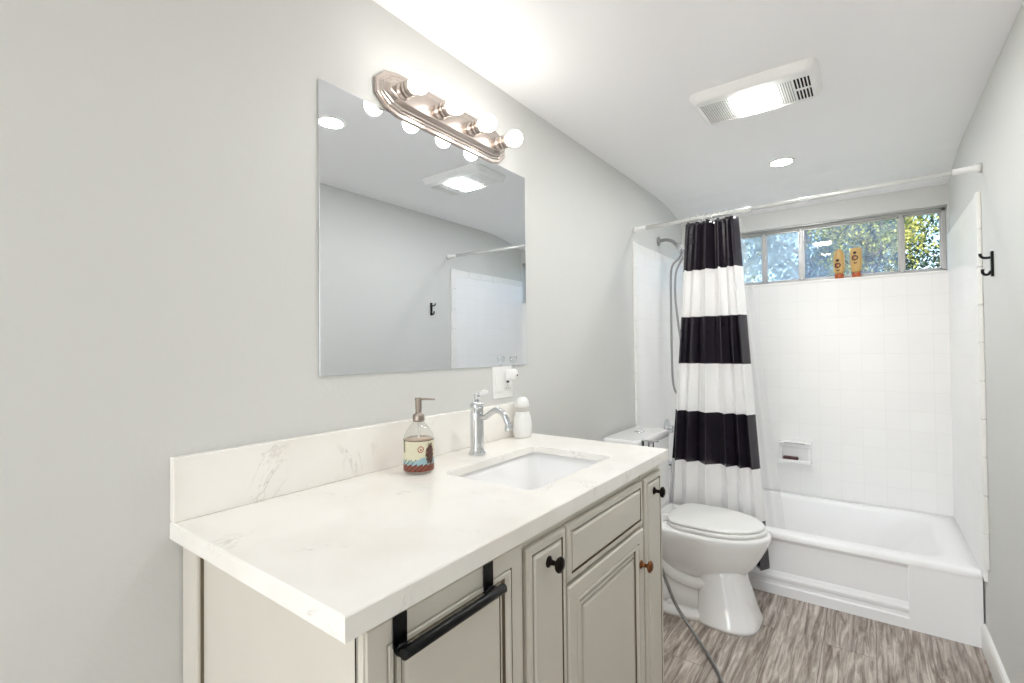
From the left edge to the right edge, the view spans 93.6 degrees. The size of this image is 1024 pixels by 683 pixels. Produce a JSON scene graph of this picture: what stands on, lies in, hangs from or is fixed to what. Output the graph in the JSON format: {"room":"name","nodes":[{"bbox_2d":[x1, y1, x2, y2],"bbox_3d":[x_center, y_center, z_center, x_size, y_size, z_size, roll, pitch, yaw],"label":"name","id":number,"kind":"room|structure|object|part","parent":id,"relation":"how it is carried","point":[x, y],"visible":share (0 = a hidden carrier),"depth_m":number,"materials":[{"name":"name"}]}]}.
{"room":"bathroom","nodes":[
{"label":"bathroom","id":0,"kind":"room"},
{"bbox_2d":[0,0,681,682],"bbox_3d":[-0.536,0.167,1.163,0.100,2.204,6.030,-1,-1,37],"label":"wall","id":1,"kind":"structure","parent":0,"point":[159,260],"depth_m":0.93,"materials":[{"name":"paint"}]},
{"bbox_2d":[170,402,515,522],"bbox_3d":[-0.296,0.284,1.380,0.020,0.122,1.168,-1,-1,37],"label":"backsplash","id":2,"kind":"structure","parent":1,"relation":"attached to","point":[213,481],"depth_m":1.11,"materials":[{"name":"white stone"}]},
{"bbox_2d":[318,78,526,376],"bbox_3d":[-0.210,-0.278,1.526,0.005,0.731,0.879,-1,-1,37],"label":"mirror","id":3,"kind":"object","parent":1,"relation":"attached to","point":[421,237],"visible":1,"depth_m":1.40,"materials":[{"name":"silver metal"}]},
{"bbox_2d":[373,70,522,163],"bbox_3d":[-0.153,-0.702,1.509,0.132,0.128,0.580,-1,-1,37],"label":"vanity light","id":4,"kind":"object","parent":1,"relation":"attached to","point":[409,100],"visible":1,"depth_m":1.45,"materials":[{"name":"silver metal"}]},
{"bbox_2d":[396,72,429,100],"bbox_3d":[-0.269,-0.704,1.325,0.098,0.056,0.056,-1,-1,37],"label":"socket","id":5,"kind":"object","parent":4,"relation":"attached to","point":[419,82],"depth_m":1.31,"materials":[{"name":"silver metal"}]},
{"bbox_2d":[434,94,465,119],"bbox_3d":[-0.182,-0.703,1.442,0.098,0.056,0.056,-1,-1,37],"label":"socket","id":6,"kind":"object","parent":4,"relation":"attached to","point":[456,104],"depth_m":1.43,"materials":[{"name":"silver metal"}]},
{"bbox_2d":[467,113,496,136],"bbox_3d":[-0.095,-0.702,1.559,0.098,0.056,0.056,-1,-1,37],"label":"socket","id":7,"kind":"object","parent":4,"relation":"attached to","point":[487,123],"depth_m":1.55,"materials":[{"name":"silver metal"}]},
{"bbox_2d":[494,130,522,150],"bbox_3d":[-0.009,-0.701,1.676,0.098,0.056,0.056,-1,-1,37],"label":"socket","id":8,"kind":"object","parent":4,"relation":"attached to","point":[514,138],"depth_m":1.66,"materials":[{"name":"silver metal"}]},
{"bbox_2d":[492,366,511,398],"bbox_3d":[-0.032,0.148,1.750,0.010,0.115,0.114,-1,-1,37],"label":"wall outlet","id":9,"kind":"object","parent":1,"relation":"attached to","point":[501,387],"visible":0.94,"depth_m":1.74,"materials":[{"name":"white plastic"}]},
{"bbox_2d":[496,373,502,391],"bbox_3d":[-0.045,0.147,1.729,0.004,0.067,0.033,-1,-1,37],"label":"rocker switch","id":10,"kind":"object","parent":9,"relation":"attached to","point":[499,376],"depth_m":1.73,"materials":[{"name":"white plastic"}]},
{"bbox_2d":[505,373,509,390],"bbox_3d":[-0.016,0.148,1.768,0.004,0.067,0.033,-1,-1,37],"label":"receptacle","id":11,"kind":"object","parent":9,"relation":"attached to","point":[507,382],"depth_m":1.77,"materials":[{"name":"white plastic"}]},
{"bbox_2d":[506,369,517,379],"bbox_3d":[0.002,0.098,1.756,0.044,0.088,0.042,-1,-1,37],"label":"air freshener","id":12,"kind":"object","parent":9,"relation":"attached to","point":[512,374],"visible":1,"depth_m":1.74,"materials":[{"name":"white plastic"}]},
{"bbox_2d":[632,242,682,489],"bbox_3d":[0.973,0.208,3.100,0.015,1.546,0.918,-1,-1,37],"label":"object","id":13,"kind":"structure","parent":1,"relation":"attached to","point":[655,396],"depth_m":2.99,"materials":[{"name":"white tile"}]},
{"bbox_2d":[664,419,673,436],"bbox_3d":[1.040,0.573,3.110,0.077,0.140,0.124,-1,-1,37],"label":"shower valve","id":14,"kind":"object","parent":1,"relation":"attached to","point":[667,425],"visible":0.54,"depth_m":3.10,"materials":[{"name":"silver metal"}]},
{"bbox_2d":[657,236,684,393],"bbox_3d":[1.038,-0.169,3.016,0.232,1.014,0.090,-1,-1,37],"label":"shower","id":15,"kind":"object","parent":1,"relation":"attached to","point":[680,247],"visible":0.8,"depth_m":3.03,"materials":[{"name":"metal"}]},
{"bbox_3d":[0.993,-0.633,3.052,0.132,0.084,0.060,-1,-1,37],"label":"shower arm","id":16,"kind":"part","parent":15,"relation":"part of","materials":[{"name":"metal"}]},
{"bbox_2d":[633,163,981,232],"bbox_3d":[1.264,-0.659,2.320,1.439,0.045,0.036,-1,-1,39],"label":"curtain rod","id":17,"kind":"object","parent":1,"relation":"attached to","point":[976,168],"visible":1,"depth_m":2.19,"materials":[{"name":"metal"}]},
{"bbox_2d":[669,216,769,570],"bbox_3d":[1.033,0.244,2.499,0.506,1.755,0.096,-1,-1,35],"label":"shower curtain","id":18,"kind":"object","parent":17,"relation":"hanging from","point":[716,459],"visible":0.87,"depth_m":2.49,"materials":[{"name":"black fabric"}]},
{"bbox_2d":[372,0,1023,224],"bbox_3d":[0.070,-0.964,0.720,1.640,0.239,6.030,-1,-1,37],"label":"ceiling","id":19,"kind":"structure","parent":0,"point":[904,81],"depth_m":1.71,"materials":[{"name":"paint"}]},
{"bbox_2d":[689,57,822,125],"bbox_3d":[0.916,-0.919,1.817,0.420,0.043,0.270,-1,-1,37],"label":"exhaust fan","id":20,"kind":"object","parent":19,"relation":"attached to","point":[798,81],"visible":1,"depth_m":1.76,"materials":[{"name":"white plastic"}]},
{"bbox_2d":[699,102,726,125],"bbox_3d":[0.802,-0.908,1.916,0.062,0.008,0.194,-1,-1,37],"label":"grille","id":21,"kind":"object","parent":20,"relation":"attached to","point":[712,113],"depth_m":1.91,"materials":[{"name":"white plastic"}]},
{"bbox_2d":[715,98,738,120],"bbox_3d":[0.845,-0.909,1.884,0.046,0.008,0.194,-1,-1,37],"label":"grille","id":22,"kind":"object","parent":20,"relation":"attached to","point":[727,109],"depth_m":1.88,"materials":[{"name":"white plastic"}]},
{"bbox_3d":[0.926,-0.911,1.825,0.154,0.004,0.194,-1,-1,37],"label":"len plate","id":23,"kind":"part","parent":20,"relation":"part of","materials":[{"name":"white plastic"}]},
{"bbox_2d":[775,80,797,105],"bbox_3d":[1.008,-0.913,1.764,0.050,0.008,0.194,-1,-1,37],"label":"grille","id":24,"kind":"object","parent":20,"relation":"attached to","point":[786,91],"depth_m":1.76,"materials":[{"name":"white plastic"}]},
{"bbox_2d":[791,75,813,101],"bbox_3d":[1.048,-0.913,1.733,0.052,0.008,0.194,-1,-1,37],"label":"grille","id":25,"kind":"object","parent":20,"relation":"attached to","point":[802,86],"depth_m":1.73,"materials":[{"name":"white plastic"}]},
{"bbox_2d":[768,157,794,166],"bbox_3d":[1.407,-0.933,2.509,0.124,0.005,0.124,-1,-1,37],"label":"recessed light","id":26,"kind":"object","parent":19,"relation":"in","point":[780,162],"visible":1,"depth_m":2.51,"materials":[{"name":"white paint"}]},
{"bbox_2d":[682,184,948,269],"bbox_3d":[1.849,0.210,3.085,1.440,2.124,0.100,-1,-1,37],"label":"wall","id":27,"kind":"structure","parent":0,"point":[937,195],"depth_m":2.89,"materials":[{"name":"paint"}]},
{"bbox_2d":[778,440,811,465],"bbox_3d":[1.777,0.696,3.021,0.184,0.132,0.062,-1,-1,37],"label":"soap dish","id":28,"kind":"object","parent":27,"relation":"attached to","point":[802,450],"visible":1,"depth_m":3.03,"materials":[{"name":"ceramic"}]},
{"bbox_2d":[783,455,798,459],"bbox_3d":[1.758,0.736,3.035,0.084,0.024,0.038,-1,-1,37],"label":"soap bar","id":29,"kind":"object","parent":28,"relation":"in","point":[784,456],"visible":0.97,"depth_m":3.03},
{"bbox_2d":[740,205,946,285],"bbox_3d":[1.845,-0.559,3.091,1.412,0.362,0.073,-1,-1,37],"label":"window","id":30,"kind":"structure","parent":27,"relation":"in","point":[899,215],"depth_m":2.90,"materials":[{"name":"metal"}]},
{"bbox_3d":[1.595,-0.552,3.301,0.232,0.322,0.018,-1,-1,37],"label":"frame","id":31,"kind":"part","parent":30,"relation":"part of","materials":[{"name":"metal"}]},
{"bbox_3d":[1.780,-0.556,3.163,0.195,0.322,0.018,-1,-1,37],"label":"frame","id":32,"kind":"part","parent":30,"relation":"part of","materials":[{"name":"metal"}]},
{"bbox_3d":[2.067,-0.562,2.950,0.482,0.322,0.018,-1,-1,37],"label":"frame","id":33,"kind":"part","parent":30,"relation":"part of","materials":[{"name":"glass"}]},
{"bbox_3d":[2.341,-0.567,2.747,0.165,0.322,0.018,-1,-1,37],"label":"frame","id":34,"kind":"part","parent":30,"relation":"part of","materials":[{"name":"metal"}]},
{"bbox_2d":[745,270,947,287],"bbox_3d":[1.830,-0.372,3.066,1.412,0.014,0.069,-1,-1,37],"label":"trim","id":35,"kind":"structure","parent":27,"relation":"attached to","point":[940,271],"depth_m":2.87,"materials":[{"name":"white paint"}]},
{"bbox_2d":[833,249,844,278],"bbox_3d":[2.000,-0.474,2.942,0.041,0.184,0.058,0,-1,-25],"label":"lotion bottle","id":36,"kind":"object","parent":35,"relation":"on","point":[838,259],"visible":0.98,"depth_m":2.93,"materials":[{"name":"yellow plastic"}]},
{"bbox_2d":[850,247,861,276],"bbox_3d":[2.068,-0.474,2.891,0.060,0.180,0.038,-1,-1,42],"label":"lotion bottle","id":37,"kind":"object","parent":35,"relation":"on","point":[855,253],"visible":0.97,"depth_m":2.88,"materials":[{"name":"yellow plastic"}]},
{"bbox_2d":[745,272,953,516],"bbox_3d":[1.817,0.298,3.039,1.420,1.346,0.010,-1,-1,37],"label":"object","id":38,"kind":"structure","parent":27,"relation":"attached to","point":[857,370],"depth_m":2.86,"materials":[{"name":"white tile"}]},
{"bbox_2d":[663,588,993,682],"bbox_3d":[-0.174,1.284,0.326,1.640,0.060,6.930,-1,-1,37],"label":"floor","id":39,"kind":"structure","parent":0,"point":[797,641],"depth_m":1.95,"materials":[{"name":"grey wood"}]},
{"bbox_2d":[183,452,665,682],"bbox_3d":[-0.068,0.819,1.193,0.590,0.892,1.112,-1,-1,37],"label":"vanity cabinet","id":40,"kind":"object","parent":39,"relation":"on","point":[582,602],"visible":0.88,"depth_m":0.90,"materials":[{"name":"beige paint"}]},
{"bbox_2d":[170,433,667,643],"bbox_3d":[-0.079,0.357,1.218,0.560,0.032,1.168,-1,-1,37],"label":"countertop","id":41,"kind":"structure","parent":40,"relation":"on","point":[348,556],"depth_m":0.88,"materials":[{"name":"white stone"}]},
{"bbox_2d":[403,397,434,473],"bbox_3d":[-0.247,0.245,1.272,0.080,0.195,0.080,-1,-1,37],"label":"soap dispenser","id":42,"kind":"object","parent":41,"relation":"on","point":[418,450],"visible":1,"depth_m":1.24,"materials":[{"name":"clear glass"}]},
{"bbox_2d":[469,390,512,455],"bbox_3d":[-0.064,0.245,1.444,0.163,0.198,0.053,-1,-1,37],"label":"faucet","id":43,"kind":"object","parent":41,"relation":"on","point":[477,418],"visible":1,"depth_m":1.46,"materials":[{"name":"silver metal"}]},
{"bbox_3d":[-0.103,0.170,1.474,0.031,0.030,0.019,-1,-1,37],"label":"lever","id":44,"kind":"part","parent":43,"relation":"part of","materials":[{"name":"silver metal"}]},
{"bbox_3d":[-0.049,0.229,1.433,0.125,0.068,0.026,-1,-1,37],"label":"spout","id":45,"kind":"part","parent":43,"relation":"part of","materials":[{"name":"silver metal"}]},
{"bbox_2d":[513,397,531,437],"bbox_3d":[0.038,0.274,1.753,0.062,0.146,0.079,-1,-1,37],"label":"lotion bottle","id":46,"kind":"object","parent":41,"relation":"on","point":[522,425],"visible":1,"depth_m":1.73,"materials":[{"name":"white plastic"}]},
{"bbox_2d":[459,452,599,489],"bbox_3d":[0.059,0.438,1.336,0.305,0.149,0.446,-1,-1,37],"label":"sink","id":47,"kind":"object","parent":41,"relation":"in","point":[531,471],"visible":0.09,"depth_m":1.52,"materials":[{"name":"ceramic"}]},
{"bbox_3d":[-0.084,0.756,0.745,0.014,0.776,0.345,-1,-1,37],"label":"door","id":48,"kind":"part","parent":40,"relation":"part of","materials":[{"name":"beige paint"}]},
{"bbox_2d":[392,561,506,660],"bbox_3d":[-0.085,0.395,0.723,0.032,0.052,0.220,-1,-1,37],"label":"towel bar","id":49,"kind":"object","parent":40,"relation":"attached to","point":[402,648],"visible":1,"depth_m":0.68,"materials":[{"name":"black metal"}]},
{"bbox_3d":[0.136,0.765,1.049,0.016,0.792,1.100,-1,-1,37],"label":"frame","id":50,"kind":"part","parent":40,"relation":"part of","materials":[{"name":"beige paint"}]},
{"bbox_3d":[0.072,0.768,0.955,0.014,0.754,0.144,-1,-1,37],"label":"narrow door","id":51,"kind":"part","parent":40,"relation":"part of","materials":[{"name":"beige paint"}]},
{"bbox_3d":[0.086,0.437,0.945,0.034,0.032,0.032,-1,-1,37],"label":"knob","id":52,"kind":"part","parent":40,"relation":"part of","materials":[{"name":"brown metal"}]},
{"bbox_3d":[0.240,0.454,1.190,0.014,0.122,0.420,-1,-1,37],"label":"drawer","id":53,"kind":"part","parent":40,"relation":"part of","materials":[{"name":"beige paint"}]},
{"bbox_3d":[0.244,0.834,1.185,0.014,0.624,0.420,-1,-1,37],"label":"door","id":54,"kind":"part","parent":40,"relation":"part of","materials":[{"name":"beige paint"}]},
{"bbox_3d":[0.371,0.618,1.324,0.034,0.032,0.032,-1,-1,37],"label":"knob","id":55,"kind":"part","parent":40,"relation":"part of","materials":[{"name":"orange metal"}]},
{"bbox_3d":[0.420,0.771,1.424,0.014,0.754,0.136,-1,-1,37],"label":"narrow door","id":56,"kind":"part","parent":40,"relation":"part of","materials":[{"name":"beige paint"}]},
{"bbox_3d":[0.433,0.441,1.412,0.034,0.032,0.032,-1,-1,37],"label":"knob","id":57,"kind":"part","parent":40,"relation":"part of","materials":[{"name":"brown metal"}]},
{"bbox_2d":[603,427,771,635],"bbox_3d":[0.851,0.865,2.317,0.705,0.812,0.436,-1,-1,37],"label":"toilet","id":58,"kind":"object","parent":39,"relation":"on","point":[709,553],"visible":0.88,"depth_m":2.17,"materials":[{"name":"ceramic"}]},
{"bbox_3d":[0.642,0.488,2.471,0.199,0.034,0.431,-1,-1,37],"label":"tank lid","id":59,"kind":"part","parent":58,"relation":"part of","materials":[{"name":"ceramic"}]},
{"bbox_3d":[0.651,0.684,2.474,0.192,0.357,0.424,-1,-1,37],"label":"tank","id":60,"kind":"part","parent":58,"relation":"part of","materials":[{"name":"ceramic"}]},
{"bbox_3d":[0.959,0.832,2.259,0.407,0.018,0.332,-1,-1,37],"label":"lid","id":61,"kind":"part","parent":58,"relation":"part of","materials":[{"name":"white plastic"}]},
{"bbox_3d":[0.963,0.851,2.256,0.417,0.019,0.348,-1,-1,37],"label":"seat","id":62,"kind":"part","parent":58,"relation":"part of","materials":[{"name":"white plastic"}]},
{"bbox_2d":[662,566,723,682],"bbox_3d":[0.669,1.092,1.915,0.261,0.353,0.748,0,-1,-11],"label":"hose","id":63,"kind":"object","parent":39,"relation":"on","point":[703,647],"visible":0.55,"depth_m":2.05,"materials":[{"name":"metal"}]},
{"bbox_2d":[669,488,983,647],"bbox_3d":[1.588,1.113,2.703,1.422,0.312,0.790,-1,-1,37],"label":"bathtub","id":64,"kind":"object","parent":39,"relation":"on","point":[918,571],"visible":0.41,"depth_m":2.28,"materials":[{"name":"ceramic"}]},
{"bbox_2d":[669,488,982,579],"bbox_3d":[1.588,1.082,2.704,1.422,0.250,0.790,-1,-1,37],"label":"basin","id":65,"kind":"object","parent":64,"relation":"in","point":[814,537],"depth_m":2.41,"materials":[{"name":"ceramic"}]},
{"bbox_2d":[948,1,1023,682],"bbox_3d":[0.700,0.141,0.245,0.100,2.204,6.030,-1,-1,37],"label":"wall","id":66,"kind":"structure","parent":0,"point":[993,137],"depth_m":1.61,"materials":[{"name":"paint"}]},
{"bbox_2d":[947,191,989,581],"bbox_3d":[2.118,0.184,2.252,0.015,1.546,0.918,-1,-1,37],"label":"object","id":67,"kind":"structure","parent":66,"relation":"attached to","point":[964,240],"depth_m":2.12,"materials":[{"name":"white tile"}]},
{"bbox_2d":[978,251,993,276],"bbox_3d":[1.713,-0.279,1.738,0.019,0.091,0.043,0,-1,-37],"label":"robe hook","id":68,"kind":"object","parent":66,"relation":"attached to","point":[991,257],"visible":1,"depth_m":1.73,"materials":[{"name":"black metal"}]},
{"bbox_3d":[1.722,-0.279,1.726,0.008,0.091,0.018,-1,-1,37],"label":"hook plate","id":69,"kind":"part","parent":68,"relation":"part of","materials":[{"name":"black metal"}]},
{"bbox_2d":[981,624,1009,682],"bbox_3d":[0.430,1.191,-0.054,0.014,0.102,5.038,-1,-1,37],"label":"baseboard","id":70,"kind":"structure","parent":66,"relation":"attached to","point":[997,670],"depth_m":1.80,"materials":[{"name":"white paint"}]},
{"label":"outside","id":71,"kind":"structure","parent":0,"visible":0},
{"bbox_3d":[5.815,1.349,7.930,16.000,0.100,12.320,-1,-1,37],"label":"ground","id":72,"kind":"structure","parent":71,"visible":0},
{"bbox_2d":[741,233,795,282],"bbox_3d":[4.524,-0.943,9.578,3.121,4.565,2.285,-1,-1,12],"label":"tree","id":73,"kind":"object","parent":72,"relation":"on","point":[754,277],"visible":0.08,"depth_m":9.29,"materials":[{"name":"green plant"}]},
{"bbox_2d":[741,221,913,282],"bbox_3d":[4.147,-0.592,6.798,2.369,3.792,1.746,-1,-1,37],"label":"tree","id":74,"kind":"object","parent":72,"relation":"on","point":[810,264],"visible":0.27,"depth_m":6.65,"materials":[{"name":"green plant"}]},
{"bbox_2d":[773,214,939,279],"bbox_3d":[7.574,-1.414,10.187,3.538,5.462,3.353,-1,-1,37],"label":"tree","id":75,"kind":"object","parent":72,"relation":"on","point":[907,262],"visible":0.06,"depth_m":9.84,"materials":[{"name":"green plant"}]},
{"bbox_2d":[790,214,939,277],"bbox_3d":[3.367,-0.167,4.600,1.306,2.894,1.169,-1,-1,37],"label":"tree","id":76,"kind":"object","parent":72,"relation":"on","point":[870,252],"visible":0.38,"depth_m":4.53,"materials":[{"name":"green plant"}]},
{"bbox_2d":[897,213,939,269],"bbox_3d":[6.392,-0.735,6.451,2.415,4.022,1.747,-1,-1,28],"label":"tree","id":77,"kind":"object","parent":72,"relation":"on","point":[936,258],"visible":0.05,"depth_m":6.73,"materials":[{"name":"green plant"}]}
]}

